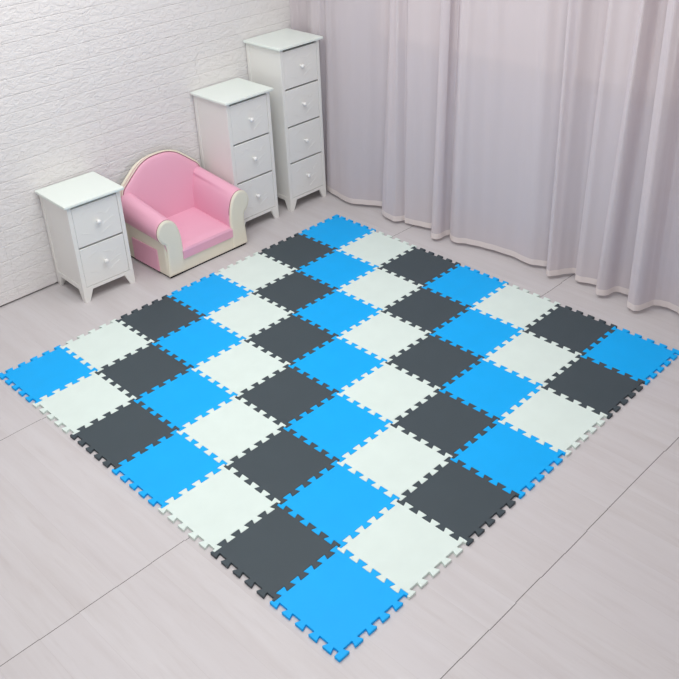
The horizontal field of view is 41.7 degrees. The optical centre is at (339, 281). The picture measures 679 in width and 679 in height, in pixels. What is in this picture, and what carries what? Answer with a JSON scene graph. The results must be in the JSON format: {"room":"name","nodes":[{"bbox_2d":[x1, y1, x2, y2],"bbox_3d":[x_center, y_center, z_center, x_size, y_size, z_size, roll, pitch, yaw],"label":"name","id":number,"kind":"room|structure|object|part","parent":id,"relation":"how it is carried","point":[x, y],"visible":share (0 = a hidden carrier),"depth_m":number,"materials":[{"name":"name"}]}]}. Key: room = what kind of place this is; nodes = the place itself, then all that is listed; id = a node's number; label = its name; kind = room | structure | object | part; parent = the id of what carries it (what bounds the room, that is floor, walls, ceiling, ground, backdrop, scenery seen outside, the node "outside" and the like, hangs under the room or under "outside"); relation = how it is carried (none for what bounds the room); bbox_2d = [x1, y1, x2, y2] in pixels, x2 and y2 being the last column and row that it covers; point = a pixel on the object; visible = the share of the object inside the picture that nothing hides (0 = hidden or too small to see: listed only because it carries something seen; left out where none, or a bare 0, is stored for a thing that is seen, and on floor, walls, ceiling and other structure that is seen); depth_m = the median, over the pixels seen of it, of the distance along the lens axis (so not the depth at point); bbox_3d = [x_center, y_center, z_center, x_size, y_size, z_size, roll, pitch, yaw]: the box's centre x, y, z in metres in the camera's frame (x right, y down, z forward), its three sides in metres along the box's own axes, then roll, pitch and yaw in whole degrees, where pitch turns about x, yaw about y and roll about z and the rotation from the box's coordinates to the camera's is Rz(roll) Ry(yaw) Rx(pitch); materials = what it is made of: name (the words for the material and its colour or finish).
{"room":"children's room","nodes":[
{"label":"children's room","id":0,"kind":"room"},
{"bbox_2d":[0,189,678,678],"bbox_3d":[-0.015,1.102,2.684,5.500,0.050,5.460,25,40,38],"label":"floor","id":1,"kind":"structure","parent":0,"point":[579,578],"depth_m":2.94,"materials":[{"name":"grey wood"}]},
{"bbox_2d":[35,171,134,302],"bbox_3d":[-1.258,-0.219,4.479,0.324,0.535,0.304,-27,38,-36],"label":"nightstand","id":2,"kind":"object","parent":1,"relation":"on","point":[83,214],"visible":1,"depth_m":4.38,"materials":[{"name":"white paint"}]},
{"bbox_3d":[-1.432,-0.213,4.496,0.052,0.520,0.048,-27,38,-36],"label":"leg","id":3,"kind":"part","parent":2,"relation":"part of","materials":[{"name":"white paint"}]},
{"bbox_3d":[-1.273,-0.134,4.349,0.052,0.520,0.048,-27,38,-36],"label":"leg","id":4,"kind":"part","parent":2,"relation":"part of","materials":[{"name":"white paint"}]},
{"bbox_3d":[-1.265,-0.336,4.414,0.243,0.208,0.259,-27,38,-36],"label":"drawer","id":5,"kind":"part","parent":2,"relation":"part of","materials":[{"name":"white paint"}]},
{"bbox_3d":[-1.257,-0.148,4.523,0.243,0.208,0.259,-27,38,-36],"label":"drawer","id":6,"kind":"part","parent":2,"relation":"part of","materials":[{"name":"white paint"}]},
{"bbox_3d":[-1.102,-0.221,4.486,0.052,0.520,0.048,-27,38,-36],"label":"leg","id":7,"kind":"part","parent":2,"relation":"part of","materials":[{"name":"white paint"}]},
{"bbox_2d":[120,149,248,277],"bbox_3d":[-0.842,-0.399,4.772,0.400,0.524,0.598,25,40,38],"label":"armchair","id":8,"kind":"object","parent":1,"relation":"on","point":[180,216],"visible":0.98,"depth_m":4.77,"materials":[{"name":"pink"}]},
{"bbox_3d":[-0.995,-0.284,4.642,0.347,0.293,0.134,25,40,38],"label":"armrest","id":9,"kind":"part","parent":8,"relation":"part of","materials":[{"name":"pink"}]},
{"bbox_3d":[-0.955,-0.492,4.846,0.069,0.417,0.511,25,40,38],"label":"backrest","id":10,"kind":"part","parent":8,"relation":"part of","materials":[{"name":"pink"}]},
{"bbox_3d":[-0.864,-0.170,4.561,0.017,0.315,0.135,25,40,38],"label":"panel","id":11,"kind":"part","parent":8,"relation":"part of","materials":[{"name":"beige"}]},
{"bbox_3d":[-0.831,-0.176,4.899,0.372,0.010,0.506,25,40,38],"label":"board","id":12,"kind":"part","parent":8,"relation":"part of","materials":[{"name":"black"}]},
{"bbox_2d":[167,207,232,258],"bbox_3d":[-0.809,-0.268,4.816,0.323,0.086,0.330,25,40,38],"label":"seat cushion","id":13,"kind":"object","parent":8,"relation":"on","point":[202,230],"depth_m":4.79,"materials":[{"name":"pink fabric"}]},
{"bbox_3d":[-0.672,-0.457,4.918,0.347,0.293,0.134,25,40,38],"label":"armrest","id":14,"kind":"part","parent":8,"relation":"part of","materials":[{"name":"pink"}]},
{"bbox_3d":[-0.542,-0.343,4.838,0.017,0.315,0.135,25,40,38],"label":"panel","id":15,"kind":"part","parent":8,"relation":"part of","materials":[{"name":"beige"}]},
{"bbox_2d":[190,78,278,222],"bbox_3d":[-0.568,-0.698,5.017,0.312,0.776,0.335,25,40,38],"label":"base cabinet","id":16,"kind":"object","parent":1,"relation":"on","point":[234,124],"visible":0.78,"depth_m":4.88,"materials":[{"name":"white paint"}]},
{"bbox_3d":[-0.748,-0.688,5.029,0.048,0.761,0.052,25,40,38],"label":"leg","id":17,"kind":"part","parent":16,"relation":"part of","materials":[{"name":"white paint"}]},
{"bbox_3d":[-0.579,-0.610,4.880,0.048,0.761,0.052,25,40,38],"label":"leg","id":18,"kind":"part","parent":16,"relation":"part of","materials":[{"name":"white paint"}]},
{"bbox_3d":[-0.579,-0.915,4.894,0.267,0.216,0.254,25,40,38],"label":"drawer","id":19,"kind":"part","parent":16,"relation":"part of","materials":[{"name":"white paint"}]},
{"bbox_3d":[-0.570,-0.721,5.006,0.267,0.216,0.254,25,40,38],"label":"drawer","id":20,"kind":"part","parent":16,"relation":"part of","materials":[{"name":"white paint"}]},
{"bbox_3d":[-0.562,-0.526,5.119,0.267,0.216,0.254,25,40,38],"label":"drawer","id":21,"kind":"part","parent":16,"relation":"part of","materials":[{"name":"white paint"}]},
{"bbox_3d":[-0.405,-0.703,5.029,0.048,0.761,0.052,25,40,38],"label":"leg","id":22,"kind":"part","parent":16,"relation":"part of","materials":[{"name":"white paint"}]},
{"bbox_2d":[243,28,325,211],"bbox_3d":[-0.296,-0.931,5.204,0.312,0.973,0.329,25,40,38],"label":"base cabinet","id":23,"kind":"object","parent":1,"relation":"on","point":[287,61],"visible":0.91,"depth_m":5.05,"materials":[{"name":"white paint"}]},
{"bbox_3d":[-0.474,-0.923,5.217,0.048,0.958,0.052,25,40,38],"label":"leg","id":24,"kind":"part","parent":23,"relation":"part of","materials":[{"name":"white paint"}]},
{"bbox_3d":[-0.305,-0.844,5.069,0.048,0.958,0.052,25,40,38],"label":"leg","id":25,"kind":"part","parent":23,"relation":"part of","materials":[{"name":"white paint"}]},
{"bbox_3d":[-0.310,-1.237,5.030,0.267,0.209,0.248,25,40,38],"label":"drawer","id":26,"kind":"part","parent":23,"relation":"part of","materials":[{"name":"white paint"}]},
{"bbox_3d":[-0.302,-1.048,5.139,0.267,0.209,0.248,25,40,38],"label":"drawer","id":27,"kind":"part","parent":23,"relation":"part of","materials":[{"name":"white paint"}]},
{"bbox_3d":[-0.294,-0.860,5.248,0.267,0.209,0.248,25,40,38],"label":"drawer","id":28,"kind":"part","parent":23,"relation":"part of","materials":[{"name":"white paint"}]},
{"bbox_3d":[-0.286,-0.671,5.357,0.267,0.209,0.248,25,40,38],"label":"drawer","id":29,"kind":"part","parent":23,"relation":"part of","materials":[{"name":"white paint"}]},
{"bbox_3d":[-0.135,-0.935,5.215,0.048,0.958,0.052,25,40,38],"label":"leg","id":30,"kind":"part","parent":23,"relation":"part of","materials":[{"name":"white paint"}]},
{"bbox_2d":[0,214,678,661],"bbox_3d":[-0.009,0.362,3.906,2.120,0.011,2.120,25,40,38],"label":"play mat","id":31,"kind":"object","parent":1,"relation":"on","point":[338,600],"depth_m":3.66,"materials":[{"name":"multicoloured rubber"}]},
{"bbox_3d":[-0.119,-1.364,1.260,5.500,0.050,5.460,25,40,38],"label":"ceiling","id":32,"kind":"structure","parent":0,"visible":0},
{"bbox_2d":[289,0,678,313],"bbox_3d":[1.515,-1.005,3.349,5.142,2.780,0.167,25,40,38],"label":"sheer curtain","id":33,"kind":"object","parent":32,"relation":"hanging from","point":[533,132],"visible":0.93,"depth_m":4.32,"materials":[{"name":"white fabric"}]},
{"bbox_3d":[-1.985,-1.019,3.652,0.100,2.800,5.460,25,40,38],"label":"wall","id":34,"kind":"structure","parent":0,"visible":0},
{"bbox_2d":[0,0,290,305],"bbox_3d":[-1.951,-0.986,3.586,0.051,2.787,5.198,25,40,38],"label":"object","id":35,"kind":"structure","parent":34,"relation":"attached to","point":[101,87],"depth_m":4.44,"materials":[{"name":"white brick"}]}
]}

